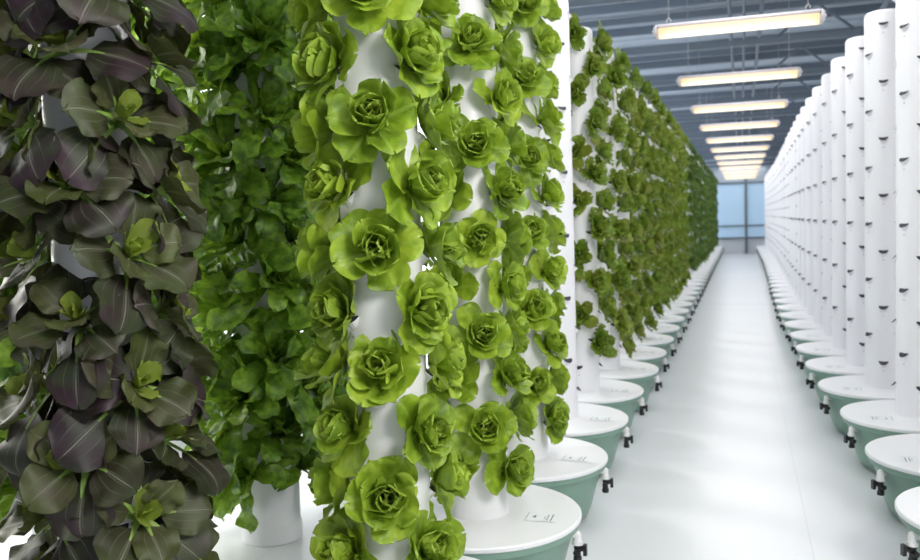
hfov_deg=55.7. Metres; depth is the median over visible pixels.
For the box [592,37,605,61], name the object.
leaf lettuce
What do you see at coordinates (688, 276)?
leaf lettuce
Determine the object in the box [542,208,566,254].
lettuce
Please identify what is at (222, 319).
romaine lettuce
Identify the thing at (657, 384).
tap
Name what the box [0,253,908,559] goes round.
floor
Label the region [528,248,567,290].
lettuce
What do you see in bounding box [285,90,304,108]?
romaine lettuce
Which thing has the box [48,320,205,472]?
purple pak choi
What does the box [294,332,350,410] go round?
lettuce
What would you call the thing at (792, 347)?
tap
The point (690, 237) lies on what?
lettuce
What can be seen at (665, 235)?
leaf lettuce
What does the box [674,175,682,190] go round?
leaf lettuce
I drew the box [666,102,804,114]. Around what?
roof purlin
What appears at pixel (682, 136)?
leaf lettuce
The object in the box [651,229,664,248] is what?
leaf lettuce
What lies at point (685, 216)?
leaf lettuce
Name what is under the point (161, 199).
purple pak choi
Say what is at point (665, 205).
leaf lettuce
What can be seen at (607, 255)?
leaf lettuce
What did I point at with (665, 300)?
leaf lettuce
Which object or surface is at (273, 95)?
romaine lettuce
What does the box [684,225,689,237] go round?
leaf lettuce
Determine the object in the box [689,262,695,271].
lettuce
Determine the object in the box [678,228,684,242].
leaf lettuce
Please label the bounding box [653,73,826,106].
roof truss
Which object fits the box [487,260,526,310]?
lettuce
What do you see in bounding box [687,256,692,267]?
lettuce
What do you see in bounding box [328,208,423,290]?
lettuce
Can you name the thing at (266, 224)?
romaine lettuce
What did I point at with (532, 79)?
lettuce
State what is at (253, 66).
romaine lettuce
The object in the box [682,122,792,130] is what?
roof purlin
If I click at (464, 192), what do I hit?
lettuce
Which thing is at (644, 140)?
leaf lettuce
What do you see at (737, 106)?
diffuser
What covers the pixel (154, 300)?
romaine lettuce
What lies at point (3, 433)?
romaine lettuce
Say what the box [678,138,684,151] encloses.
leaf lettuce
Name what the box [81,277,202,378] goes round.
purple pak choi
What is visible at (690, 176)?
lettuce
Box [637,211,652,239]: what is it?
leaf lettuce
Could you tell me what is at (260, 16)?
romaine lettuce
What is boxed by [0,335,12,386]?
romaine lettuce
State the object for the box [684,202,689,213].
leaf lettuce
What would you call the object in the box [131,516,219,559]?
purple pak choi
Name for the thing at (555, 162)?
lettuce
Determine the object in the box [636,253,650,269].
leaf lettuce
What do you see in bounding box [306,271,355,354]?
lettuce
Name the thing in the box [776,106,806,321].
tower
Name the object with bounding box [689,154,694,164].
lettuce
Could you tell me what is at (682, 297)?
tower
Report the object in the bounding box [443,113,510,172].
lettuce
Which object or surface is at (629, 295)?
leaf lettuce
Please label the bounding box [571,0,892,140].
ceiling
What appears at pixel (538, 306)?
lettuce
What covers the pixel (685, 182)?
leaf lettuce
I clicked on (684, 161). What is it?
leaf lettuce
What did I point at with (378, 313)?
tower
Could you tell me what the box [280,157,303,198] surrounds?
romaine lettuce
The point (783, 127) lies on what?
roof purlin
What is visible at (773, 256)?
tower
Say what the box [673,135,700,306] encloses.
tower
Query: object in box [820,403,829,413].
tap
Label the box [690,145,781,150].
roof purlin
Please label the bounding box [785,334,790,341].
tap
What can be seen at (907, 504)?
tower
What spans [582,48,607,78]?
leaf lettuce
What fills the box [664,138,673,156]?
leaf lettuce
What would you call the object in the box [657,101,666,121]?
leaf lettuce
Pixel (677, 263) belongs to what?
leaf lettuce
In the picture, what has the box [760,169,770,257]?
tower
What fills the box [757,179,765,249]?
tower
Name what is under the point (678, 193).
leaf lettuce
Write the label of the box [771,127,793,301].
tower
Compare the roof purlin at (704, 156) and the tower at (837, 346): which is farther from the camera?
the roof purlin at (704, 156)
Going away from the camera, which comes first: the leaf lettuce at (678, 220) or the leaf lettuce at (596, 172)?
the leaf lettuce at (596, 172)
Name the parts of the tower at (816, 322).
lid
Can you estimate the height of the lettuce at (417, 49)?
0.259 m
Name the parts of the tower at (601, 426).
lid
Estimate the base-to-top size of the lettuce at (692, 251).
0.256 m
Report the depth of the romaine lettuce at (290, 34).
4.02 m
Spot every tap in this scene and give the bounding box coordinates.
[573,543,587,559]
[602,478,613,492]
[624,435,632,447]
[639,405,647,414]
[655,382,661,390]
[663,364,669,371]
[671,349,676,355]
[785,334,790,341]
[791,346,797,353]
[796,361,804,369]
[806,379,814,388]
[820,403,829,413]
[844,435,856,447]
[871,479,886,495]
[900,543,919,559]
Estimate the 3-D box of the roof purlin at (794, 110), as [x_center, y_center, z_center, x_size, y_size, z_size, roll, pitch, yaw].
[5.347,-3.677,19.743,6.900,0.090,0.060,-1,4,18]
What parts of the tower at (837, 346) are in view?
lid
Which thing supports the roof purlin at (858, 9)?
attached to the ceiling
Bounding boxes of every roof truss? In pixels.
[423,0,644,20]
[579,0,894,56]
[614,38,849,87]
[647,90,811,121]
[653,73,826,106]
[662,107,800,132]
[673,119,795,141]
[686,129,789,149]
[687,137,785,154]
[695,144,783,159]
[705,152,775,163]
[706,154,773,166]
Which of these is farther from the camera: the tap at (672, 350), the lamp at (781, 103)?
the lamp at (781, 103)
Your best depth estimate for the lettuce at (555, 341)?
4.34 m
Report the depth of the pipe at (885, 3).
8.37 m
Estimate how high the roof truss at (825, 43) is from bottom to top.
0.415 m
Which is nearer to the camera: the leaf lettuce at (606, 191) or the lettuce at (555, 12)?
the lettuce at (555, 12)
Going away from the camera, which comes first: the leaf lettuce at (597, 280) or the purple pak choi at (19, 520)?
the purple pak choi at (19, 520)
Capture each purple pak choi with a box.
[0,0,39,115]
[0,0,54,47]
[0,2,151,113]
[0,52,61,193]
[0,138,160,237]
[0,149,54,230]
[0,189,84,323]
[0,262,56,370]
[0,320,132,476]
[0,394,54,486]
[0,469,98,559]
[6,0,198,37]
[7,378,161,537]
[8,263,150,409]
[32,521,60,559]
[36,191,203,334]
[43,544,58,559]
[47,58,187,190]
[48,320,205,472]
[48,447,213,559]
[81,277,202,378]
[97,135,207,256]
[108,0,199,124]
[128,72,200,167]
[130,0,190,54]
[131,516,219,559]
[146,380,229,496]
[157,320,218,421]
[158,196,201,281]
[161,459,217,527]
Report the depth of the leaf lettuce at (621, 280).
6.79 m
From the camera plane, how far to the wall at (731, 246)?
33.56 m
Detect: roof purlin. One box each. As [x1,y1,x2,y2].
[592,2,895,37]
[613,26,863,50]
[628,46,844,70]
[638,74,823,93]
[642,61,830,81]
[647,84,820,101]
[655,97,809,109]
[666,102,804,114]
[668,115,796,125]
[675,110,799,118]
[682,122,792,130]
[684,127,790,134]
[687,140,785,146]
[688,139,784,144]
[689,131,789,138]
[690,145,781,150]
[696,146,781,152]
[701,151,778,155]
[702,152,778,157]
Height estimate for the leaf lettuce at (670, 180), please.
0.278 m
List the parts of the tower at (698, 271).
lid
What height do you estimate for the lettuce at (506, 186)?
0.265 m
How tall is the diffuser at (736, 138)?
0.064 m
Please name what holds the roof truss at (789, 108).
attached to the ceiling
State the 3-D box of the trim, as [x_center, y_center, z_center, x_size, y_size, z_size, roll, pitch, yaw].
[10.921,-2.896,33.277,0.100,3.775,0.120,-1,4,18]
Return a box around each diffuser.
[658,13,819,38]
[681,70,797,85]
[694,102,784,113]
[702,122,776,130]
[708,136,771,142]
[712,146,767,152]
[716,154,763,159]
[718,161,761,164]
[722,170,757,173]
[725,176,755,178]
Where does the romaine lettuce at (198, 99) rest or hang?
attached to the tower at (277, 514)
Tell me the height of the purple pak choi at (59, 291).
0.390 m
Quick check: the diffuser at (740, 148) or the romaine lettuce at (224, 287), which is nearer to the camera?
the romaine lettuce at (224, 287)
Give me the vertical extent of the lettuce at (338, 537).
0.304 m
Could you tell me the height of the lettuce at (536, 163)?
0.262 m
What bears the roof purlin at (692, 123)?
attached to the ceiling
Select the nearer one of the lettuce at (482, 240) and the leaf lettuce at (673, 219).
the lettuce at (482, 240)
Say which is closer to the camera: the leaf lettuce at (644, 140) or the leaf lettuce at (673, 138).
the leaf lettuce at (644, 140)
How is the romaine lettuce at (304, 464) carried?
attached to the tower at (277, 514)
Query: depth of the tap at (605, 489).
4.37 m
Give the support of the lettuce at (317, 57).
attached to the tower at (378, 313)
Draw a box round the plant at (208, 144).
[176,105,288,203]
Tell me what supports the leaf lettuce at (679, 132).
attached to the tower at (682, 297)
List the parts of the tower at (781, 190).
lid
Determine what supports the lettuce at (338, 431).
attached to the tower at (378, 313)
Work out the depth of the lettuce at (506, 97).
3.40 m
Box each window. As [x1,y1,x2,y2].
[716,182,744,238]
[747,181,764,237]
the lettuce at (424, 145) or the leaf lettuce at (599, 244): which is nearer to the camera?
the lettuce at (424, 145)
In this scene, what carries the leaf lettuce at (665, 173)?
attached to the tower at (677, 320)
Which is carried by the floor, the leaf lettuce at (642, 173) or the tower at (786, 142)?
the tower at (786, 142)
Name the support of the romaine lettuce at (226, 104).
attached to the tower at (277, 514)
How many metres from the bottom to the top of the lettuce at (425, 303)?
0.263 m
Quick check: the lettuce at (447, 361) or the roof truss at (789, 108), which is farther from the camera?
the roof truss at (789, 108)
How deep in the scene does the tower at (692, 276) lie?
16.96 m
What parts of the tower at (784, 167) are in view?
lid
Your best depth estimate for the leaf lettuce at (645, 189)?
8.43 m
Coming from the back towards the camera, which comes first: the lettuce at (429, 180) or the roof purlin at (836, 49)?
the roof purlin at (836, 49)
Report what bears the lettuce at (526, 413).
attached to the tower at (539, 524)
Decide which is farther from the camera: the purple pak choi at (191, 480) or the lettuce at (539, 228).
the lettuce at (539, 228)
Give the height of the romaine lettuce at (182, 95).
0.500 m
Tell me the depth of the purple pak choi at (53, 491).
2.36 m
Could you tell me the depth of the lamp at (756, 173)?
29.72 m
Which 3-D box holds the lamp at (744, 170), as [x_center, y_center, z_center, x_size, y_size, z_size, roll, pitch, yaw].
[8.800,-3.853,27.387,1.178,0.959,0.134,-1,4,18]
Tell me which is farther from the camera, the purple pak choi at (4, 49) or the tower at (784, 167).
the tower at (784, 167)
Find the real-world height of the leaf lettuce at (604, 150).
0.213 m
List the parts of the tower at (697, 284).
lid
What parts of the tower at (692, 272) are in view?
lid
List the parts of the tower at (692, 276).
lid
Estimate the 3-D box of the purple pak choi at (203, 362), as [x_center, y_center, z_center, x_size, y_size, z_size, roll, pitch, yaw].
[-0.937,0.272,2.692,0.404,0.332,0.360,-2,4,3]
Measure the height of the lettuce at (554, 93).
0.221 m
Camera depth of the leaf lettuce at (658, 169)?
9.33 m
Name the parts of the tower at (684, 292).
lid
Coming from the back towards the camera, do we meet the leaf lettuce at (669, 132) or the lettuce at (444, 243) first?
the leaf lettuce at (669, 132)
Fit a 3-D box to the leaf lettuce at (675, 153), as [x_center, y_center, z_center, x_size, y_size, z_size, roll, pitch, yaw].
[2.910,-1.747,11.864,0.136,0.262,0.250,0,4,21]
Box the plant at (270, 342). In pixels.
[204,309,319,424]
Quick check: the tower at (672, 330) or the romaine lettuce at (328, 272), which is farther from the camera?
the tower at (672, 330)
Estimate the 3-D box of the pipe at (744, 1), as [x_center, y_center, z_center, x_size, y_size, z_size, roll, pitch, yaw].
[4.989,-3.193,15.373,0.030,0.032,37.700,-1,4,18]
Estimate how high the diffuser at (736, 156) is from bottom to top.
0.064 m
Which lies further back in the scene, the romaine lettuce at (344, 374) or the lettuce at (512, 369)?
the romaine lettuce at (344, 374)
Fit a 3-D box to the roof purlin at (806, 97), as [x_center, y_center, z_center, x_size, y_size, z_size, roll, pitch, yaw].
[4.586,-3.498,17.384,6.900,0.090,0.060,-1,4,18]
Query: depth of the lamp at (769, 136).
15.57 m
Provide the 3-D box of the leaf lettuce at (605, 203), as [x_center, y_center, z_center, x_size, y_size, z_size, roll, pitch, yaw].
[1.020,-0.531,6.071,0.124,0.246,0.239,-2,4,-6]
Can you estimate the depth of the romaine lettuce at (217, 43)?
3.89 m
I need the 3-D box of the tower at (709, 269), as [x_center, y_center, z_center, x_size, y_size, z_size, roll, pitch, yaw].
[5.212,-1.346,19.589,0.877,2.831,0.850,-1,4,18]
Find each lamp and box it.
[652,0,826,39]
[676,0,802,86]
[690,44,788,113]
[699,62,779,130]
[705,90,773,142]
[710,109,769,152]
[714,131,766,159]
[716,158,763,164]
[719,165,760,169]
[721,165,759,173]
[722,172,757,176]
[724,153,756,178]
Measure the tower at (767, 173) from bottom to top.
2.831 m
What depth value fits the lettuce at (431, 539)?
2.65 m
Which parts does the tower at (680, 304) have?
lid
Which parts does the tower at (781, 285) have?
lid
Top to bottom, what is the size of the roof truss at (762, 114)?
0.415 m
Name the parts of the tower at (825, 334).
lid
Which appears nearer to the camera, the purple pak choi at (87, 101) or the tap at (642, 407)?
the purple pak choi at (87, 101)
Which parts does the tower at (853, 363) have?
lid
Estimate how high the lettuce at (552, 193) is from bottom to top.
0.206 m
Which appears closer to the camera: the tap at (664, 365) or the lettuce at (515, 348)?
the lettuce at (515, 348)
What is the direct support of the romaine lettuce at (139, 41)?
attached to the tower at (182, 445)
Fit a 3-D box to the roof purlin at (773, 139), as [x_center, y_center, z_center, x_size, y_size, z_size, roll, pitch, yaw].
[7.630,-4.214,26.819,6.900,0.090,0.060,-1,4,18]
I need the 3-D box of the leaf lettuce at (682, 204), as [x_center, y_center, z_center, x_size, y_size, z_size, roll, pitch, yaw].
[3.486,-1.164,13.635,0.134,0.229,0.241,-1,4,6]
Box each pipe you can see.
[727,0,738,159]
[742,0,745,153]
[746,0,764,158]
[861,0,891,35]
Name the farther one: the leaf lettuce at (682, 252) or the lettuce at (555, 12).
the leaf lettuce at (682, 252)
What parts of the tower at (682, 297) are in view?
lid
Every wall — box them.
[705,156,777,184]
[718,238,764,253]
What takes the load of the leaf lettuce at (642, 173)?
attached to the tower at (672, 330)
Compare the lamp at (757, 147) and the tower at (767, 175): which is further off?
the tower at (767, 175)
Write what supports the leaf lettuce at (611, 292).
attached to the tower at (642, 374)
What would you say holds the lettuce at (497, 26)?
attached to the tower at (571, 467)
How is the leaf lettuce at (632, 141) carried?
attached to the tower at (655, 356)
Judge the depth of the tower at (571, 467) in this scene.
4.31 m
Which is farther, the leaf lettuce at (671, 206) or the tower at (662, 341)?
the leaf lettuce at (671, 206)
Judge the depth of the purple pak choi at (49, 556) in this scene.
2.46 m
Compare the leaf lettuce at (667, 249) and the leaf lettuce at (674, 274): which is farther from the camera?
the leaf lettuce at (674, 274)
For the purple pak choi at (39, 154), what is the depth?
2.31 m
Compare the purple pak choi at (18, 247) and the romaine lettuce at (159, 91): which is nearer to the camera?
the purple pak choi at (18, 247)
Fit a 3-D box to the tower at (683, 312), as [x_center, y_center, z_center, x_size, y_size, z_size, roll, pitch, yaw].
[2.491,-0.705,11.155,0.877,2.831,0.850,-1,4,18]
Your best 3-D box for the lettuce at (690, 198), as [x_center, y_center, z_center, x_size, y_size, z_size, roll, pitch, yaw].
[4.176,-1.497,16.006,0.272,0.228,0.117,-4,4,-31]
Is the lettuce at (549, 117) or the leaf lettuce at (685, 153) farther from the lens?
the leaf lettuce at (685, 153)
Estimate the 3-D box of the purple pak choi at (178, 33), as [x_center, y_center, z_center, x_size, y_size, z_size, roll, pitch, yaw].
[-0.961,-0.826,2.640,0.265,0.359,0.386,-5,5,-38]
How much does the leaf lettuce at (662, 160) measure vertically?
0.263 m
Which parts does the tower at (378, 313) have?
lid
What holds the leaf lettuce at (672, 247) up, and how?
attached to the tower at (680, 304)
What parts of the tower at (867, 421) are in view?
lid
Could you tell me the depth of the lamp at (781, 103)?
10.85 m
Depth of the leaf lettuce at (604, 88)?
5.96 m
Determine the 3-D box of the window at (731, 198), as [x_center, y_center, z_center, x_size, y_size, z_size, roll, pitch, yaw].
[10.198,-2.663,33.604,1.630,2.165,0.115,-1,4,18]
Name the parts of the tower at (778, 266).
lid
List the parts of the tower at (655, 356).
lid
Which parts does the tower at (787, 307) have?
lid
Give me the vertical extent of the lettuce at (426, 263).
0.210 m
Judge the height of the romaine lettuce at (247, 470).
0.490 m
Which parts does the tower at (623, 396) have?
lid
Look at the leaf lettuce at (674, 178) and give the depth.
11.85 m
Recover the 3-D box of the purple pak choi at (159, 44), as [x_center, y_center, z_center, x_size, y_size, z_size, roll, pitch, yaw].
[-0.909,-0.630,2.495,0.318,0.379,0.397,-2,4,5]
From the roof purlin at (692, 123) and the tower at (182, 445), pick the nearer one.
the tower at (182, 445)
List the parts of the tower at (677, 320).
lid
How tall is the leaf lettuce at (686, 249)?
0.299 m
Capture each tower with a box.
[13,135,58,539]
[38,0,153,531]
[145,26,189,457]
[217,0,302,546]
[332,12,478,559]
[431,0,587,559]
[495,19,613,520]
[538,0,632,468]
[569,26,647,436]
[593,53,661,410]
[615,73,669,386]
[628,88,676,369]
[638,94,681,355]
[647,104,686,343]
[656,117,690,332]
[663,122,694,322]
[667,126,697,314]
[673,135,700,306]
[678,203,702,300]
[681,143,704,295]
[684,145,706,295]
[687,148,708,291]
[689,151,709,286]
[692,154,711,282]
[695,160,712,279]
[697,207,713,272]
[698,162,714,270]
[702,169,716,265]
[756,178,764,249]
[757,176,766,251]
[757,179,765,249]
[758,173,767,253]
[758,174,767,252]
[759,170,769,256]
[759,175,768,254]
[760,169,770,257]
[760,171,771,259]
[761,166,772,260]
[762,163,775,264]
[762,164,774,262]
[764,157,778,270]
[764,158,777,268]
[764,161,775,265]
[765,151,781,276]
[765,154,779,273]
[766,148,782,279]
[767,145,784,282]
[768,137,788,289]
[768,141,786,285]
[770,132,790,295]
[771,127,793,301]
[772,121,796,306]
[774,114,801,313]
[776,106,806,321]
[779,97,812,332]
[784,86,822,345]
[790,73,831,358]
[796,56,845,378]
[805,35,864,401]
[818,8,895,433]
[840,0,919,471]
[865,434,919,517]
[895,486,919,559]
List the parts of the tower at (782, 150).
lid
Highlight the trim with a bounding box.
[744,158,747,253]
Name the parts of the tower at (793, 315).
lid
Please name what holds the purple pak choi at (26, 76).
attached to the tower at (53, 117)
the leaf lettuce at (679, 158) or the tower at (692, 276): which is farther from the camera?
the tower at (692, 276)
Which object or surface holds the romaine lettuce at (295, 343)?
attached to the tower at (277, 514)
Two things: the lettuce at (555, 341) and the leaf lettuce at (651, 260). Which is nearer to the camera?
the lettuce at (555, 341)
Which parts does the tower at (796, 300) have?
lid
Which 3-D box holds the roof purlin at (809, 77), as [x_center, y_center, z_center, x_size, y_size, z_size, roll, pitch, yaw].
[3.825,-3.319,15.026,6.900,0.090,0.060,-1,4,18]
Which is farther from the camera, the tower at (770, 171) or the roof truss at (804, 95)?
the tower at (770, 171)
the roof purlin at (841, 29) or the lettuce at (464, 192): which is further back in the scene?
the roof purlin at (841, 29)
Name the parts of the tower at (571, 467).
lid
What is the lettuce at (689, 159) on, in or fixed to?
attached to the tower at (693, 280)
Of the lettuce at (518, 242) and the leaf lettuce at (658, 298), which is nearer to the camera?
the lettuce at (518, 242)
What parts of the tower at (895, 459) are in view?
lid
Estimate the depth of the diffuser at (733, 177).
32.09 m
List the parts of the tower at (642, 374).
lid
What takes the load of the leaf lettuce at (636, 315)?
attached to the tower at (655, 356)
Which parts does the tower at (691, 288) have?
lid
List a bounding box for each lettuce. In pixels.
[0,257,23,374]
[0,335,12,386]
[0,337,53,381]
[0,368,53,443]
[0,405,29,438]
[0,437,17,522]
[2,234,50,266]
[10,128,145,242]
[36,242,157,307]
[130,7,148,40]
[131,19,157,68]
[140,192,153,197]
[146,78,205,141]
[148,59,165,89]
[155,1,214,105]
[156,29,281,126]
[157,89,194,97]
[163,48,221,106]
[173,139,236,242]
[182,0,216,19]
[182,188,296,271]
[184,77,224,151]
[184,401,240,493]
[185,102,228,171]
[186,0,234,30]
[189,243,256,294]
[192,257,227,332]
[192,263,311,342]
[197,199,223,259]
[198,0,301,82]
[198,62,299,164]
[198,155,319,236]
[199,333,301,478]
[201,326,257,405]
[205,337,232,407]
[206,210,325,332]
[207,422,299,533]
[217,389,323,470]
[226,32,334,110]
[259,107,314,185]
[266,187,332,292]
[272,268,312,357]
[272,427,320,491]
[275,356,346,443]
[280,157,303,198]
[282,2,327,42]
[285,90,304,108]
[287,0,328,41]
[289,89,332,167]
[292,20,357,106]
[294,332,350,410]
[295,207,339,286]
[300,327,343,392]
[303,141,372,231]
[304,84,334,99]
[306,268,330,287]
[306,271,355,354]
[307,456,350,521]
[309,507,377,559]
[313,393,371,477]
[321,0,422,36]
[324,78,418,163]
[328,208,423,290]
[335,365,346,397]
[344,455,419,544]
[346,330,420,407]
[381,144,456,229]
[383,16,443,98]
[396,267,457,355]
[396,393,454,471]
[405,500,465,559]
[415,93,462,159]
[418,9,441,25]
[418,132,435,156]
[419,0,460,51]
[421,70,463,109]
[421,220,429,266]
[422,207,467,285]
[427,352,479,402]
[428,332,465,398]
[430,263,479,300]
[430,451,479,503]
[431,448,470,521]
[438,166,472,222]
[441,12,502,70]
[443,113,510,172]
[447,302,513,359]
[452,401,517,464]
[458,209,505,268]
[473,66,523,126]
[482,162,529,219]
[484,444,534,496]
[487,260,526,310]
[488,0,518,25]
[491,350,532,395]
[492,117,527,174]
[495,21,514,48]
[495,27,522,78]
[497,105,522,134]
[498,307,530,350]
[500,204,532,267]
[502,248,531,285]
[506,402,512,441]
[509,134,549,187]
[509,390,537,441]
[511,334,527,352]
[512,0,549,28]
[514,56,552,98]
[519,97,564,145]
[519,288,556,331]
[522,364,556,405]
[523,212,550,252]
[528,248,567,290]
[530,173,564,212]
[532,24,561,68]
[534,319,567,368]
[537,0,561,33]
[538,62,559,104]
[542,137,564,172]
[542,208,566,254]
[542,288,566,328]
[543,396,569,444]
[546,356,569,394]
[569,13,587,50]
[570,72,589,106]
[572,133,592,170]
[573,183,592,216]
[574,239,592,281]
[575,300,598,328]
[578,156,609,185]
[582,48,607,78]
[583,267,611,298]
[585,104,608,145]
[588,207,616,241]
[590,323,614,356]
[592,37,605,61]
[594,98,611,115]
[595,19,613,62]
[595,142,612,164]
[596,75,614,110]
[596,188,616,212]
[597,137,614,165]
[597,240,614,262]
[598,188,615,220]
[598,286,615,309]
[599,335,617,357]
[600,240,618,272]
[601,291,618,324]
[602,114,629,142]
[604,60,632,88]
[605,259,631,292]
[609,168,629,196]
[610,215,633,243]
[614,47,631,73]
[614,86,633,119]
[615,110,626,123]
[615,307,633,335]
[616,150,620,167]
[617,196,631,212]
[618,143,631,168]
[618,243,625,259]
[619,189,634,211]
[619,239,637,262]
[619,293,626,305]
[620,328,634,340]
[621,285,637,307]
[622,131,640,151]
[622,254,643,278]
[622,330,636,358]
[623,294,643,323]
[624,88,637,112]
[626,169,640,194]
[628,216,643,242]
[629,64,642,90]
[629,156,635,174]
[629,176,652,202]
[629,194,637,219]
[630,112,642,131]
[631,151,642,175]
[631,189,644,211]
[632,237,646,259]
[633,96,649,124]
[633,130,647,155]
[633,276,643,297]
[634,323,645,342]
[635,289,652,308]
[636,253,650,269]
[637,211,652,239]
[640,75,653,99]
[640,145,652,158]
[640,169,646,179]
[641,117,653,138]
[641,154,655,181]
[641,270,656,292]
[642,195,654,218]
[642,306,647,316]
[643,233,656,258]
[643,251,653,271]
[643,287,654,310]
[644,309,657,331]
[646,105,652,121]
[646,213,659,235]
[646,216,653,235]
[646,285,662,305]
[647,143,659,163]
[647,181,658,199]
[648,108,661,132]
[649,87,660,108]
[649,110,658,127]
[649,118,665,134]
[649,176,661,201]
[649,248,662,272]
[650,124,660,146]
[651,195,661,217]
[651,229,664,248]
[651,274,668,296]
[652,264,662,285]
[653,160,662,179]
[653,214,660,229]
[653,303,664,317]
[654,248,665,267]
[655,179,667,203]
[656,215,668,232]
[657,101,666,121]
[657,134,666,152]
[658,148,665,165]
[659,164,669,182]
[659,245,669,262]
[659,256,669,277]
[660,123,673,139]
[660,181,672,203]
[660,196,668,214]
[661,119,666,136]
[661,210,671,227]
[661,233,669,247]
[661,294,670,309]
[663,108,673,127]
[663,152,671,168]
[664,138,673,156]
[664,172,673,186]
[664,246,671,259]
[666,257,675,271]
[666,272,674,290]
[667,214,675,230]
[667,230,674,244]
[668,200,673,213]
[668,213,673,229]
[668,242,677,256]
[668,269,677,280]
[668,285,675,301]
[669,116,677,132]
[669,134,675,142]
[669,157,674,169]
[669,170,678,187]
[669,184,677,194]
[670,188,677,205]
[670,212,681,227]
[671,143,677,160]
[671,282,680,298]
[672,202,679,218]
[672,224,679,242]
[673,256,679,271]
[674,124,681,139]
[674,136,681,151]
[674,151,682,167]
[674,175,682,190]
[675,190,681,202]
[676,239,681,249]
[676,251,683,265]
[676,265,682,276]
[676,278,682,292]
[678,129,685,144]
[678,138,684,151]
[678,202,683,215]
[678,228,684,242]
[679,164,685,178]
[679,189,685,201]
[679,201,686,212]
[679,241,685,251]
[680,249,687,264]
[680,276,687,286]
[681,144,689,158]
[681,154,685,168]
[681,192,688,202]
[681,261,688,275]
[682,132,689,146]
[682,213,688,225]
[683,181,689,191]
[683,246,689,261]
[684,158,689,169]
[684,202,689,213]
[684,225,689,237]
[684,235,690,248]
[685,156,691,167]
[686,170,693,184]
[686,270,691,280]
[687,192,693,204]
[687,214,693,226]
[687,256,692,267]
[688,140,693,150]
[688,165,694,174]
[688,235,694,244]
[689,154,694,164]
[689,182,694,191]
[689,203,694,214]
[689,223,694,235]
[689,245,695,257]
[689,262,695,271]
[694,206,699,217]
[695,226,700,237]
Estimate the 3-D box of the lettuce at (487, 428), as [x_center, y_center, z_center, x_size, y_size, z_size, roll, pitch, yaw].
[0.107,0.601,3.424,0.284,0.248,0.123,-3,4,-14]
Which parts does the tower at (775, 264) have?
lid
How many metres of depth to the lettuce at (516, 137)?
3.50 m
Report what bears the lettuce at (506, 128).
attached to the tower at (571, 467)
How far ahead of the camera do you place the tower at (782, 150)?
16.82 m
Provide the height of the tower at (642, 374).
2.831 m
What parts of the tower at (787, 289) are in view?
lid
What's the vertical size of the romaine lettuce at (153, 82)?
0.419 m
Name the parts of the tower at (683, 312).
lid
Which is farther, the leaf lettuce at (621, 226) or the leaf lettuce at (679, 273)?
the leaf lettuce at (679, 273)
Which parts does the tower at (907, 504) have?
lid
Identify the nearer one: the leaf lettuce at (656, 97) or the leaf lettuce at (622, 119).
the leaf lettuce at (622, 119)
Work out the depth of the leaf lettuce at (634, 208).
8.39 m
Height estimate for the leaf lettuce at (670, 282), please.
0.253 m
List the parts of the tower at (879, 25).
lid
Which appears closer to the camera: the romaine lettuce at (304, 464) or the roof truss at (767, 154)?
the romaine lettuce at (304, 464)
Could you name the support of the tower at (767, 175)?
on the floor
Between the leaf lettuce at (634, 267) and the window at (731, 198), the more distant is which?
the window at (731, 198)
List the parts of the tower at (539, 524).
lid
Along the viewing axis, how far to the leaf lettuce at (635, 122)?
7.65 m
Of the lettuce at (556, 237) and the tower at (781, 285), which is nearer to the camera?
the lettuce at (556, 237)
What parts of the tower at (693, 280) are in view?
lid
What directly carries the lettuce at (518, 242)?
attached to the tower at (539, 524)
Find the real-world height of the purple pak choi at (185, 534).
0.378 m
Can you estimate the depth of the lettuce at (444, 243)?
2.68 m
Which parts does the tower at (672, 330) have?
lid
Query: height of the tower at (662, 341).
2.831 m
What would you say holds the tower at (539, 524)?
on the floor
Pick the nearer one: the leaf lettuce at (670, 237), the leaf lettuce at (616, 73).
the leaf lettuce at (616, 73)
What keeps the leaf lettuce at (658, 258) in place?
attached to the tower at (672, 330)
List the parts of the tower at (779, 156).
lid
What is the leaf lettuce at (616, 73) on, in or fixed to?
attached to the tower at (642, 374)
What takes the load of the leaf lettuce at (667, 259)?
attached to the tower at (677, 320)
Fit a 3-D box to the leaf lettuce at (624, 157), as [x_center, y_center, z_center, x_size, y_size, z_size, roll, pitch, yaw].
[1.293,-0.973,6.849,0.101,0.198,0.225,0,4,27]
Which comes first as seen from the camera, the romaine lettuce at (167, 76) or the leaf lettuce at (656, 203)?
the romaine lettuce at (167, 76)
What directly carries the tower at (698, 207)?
on the floor
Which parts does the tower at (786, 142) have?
lid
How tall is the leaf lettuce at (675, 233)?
0.270 m
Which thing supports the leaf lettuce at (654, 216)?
attached to the tower at (672, 330)
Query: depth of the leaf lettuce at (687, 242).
14.38 m
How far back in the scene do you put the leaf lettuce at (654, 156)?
9.26 m
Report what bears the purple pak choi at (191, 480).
attached to the tower at (53, 117)
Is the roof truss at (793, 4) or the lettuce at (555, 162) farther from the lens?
the roof truss at (793, 4)
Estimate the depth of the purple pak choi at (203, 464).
2.58 m
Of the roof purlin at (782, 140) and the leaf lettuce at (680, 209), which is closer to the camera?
the leaf lettuce at (680, 209)
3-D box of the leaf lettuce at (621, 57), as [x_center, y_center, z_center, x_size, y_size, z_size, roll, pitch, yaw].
[1.272,-1.721,6.790,0.135,0.225,0.239,-1,4,9]
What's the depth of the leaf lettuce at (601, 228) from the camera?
5.93 m
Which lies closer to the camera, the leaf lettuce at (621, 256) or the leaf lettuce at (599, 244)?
the leaf lettuce at (599, 244)
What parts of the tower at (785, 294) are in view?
lid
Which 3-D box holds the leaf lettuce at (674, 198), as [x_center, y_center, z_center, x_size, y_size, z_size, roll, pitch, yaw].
[2.854,-1.128,11.806,0.287,0.249,0.124,-4,4,-24]
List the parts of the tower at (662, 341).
lid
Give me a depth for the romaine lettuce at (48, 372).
3.40 m
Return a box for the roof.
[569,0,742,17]
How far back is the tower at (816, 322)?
9.21 m

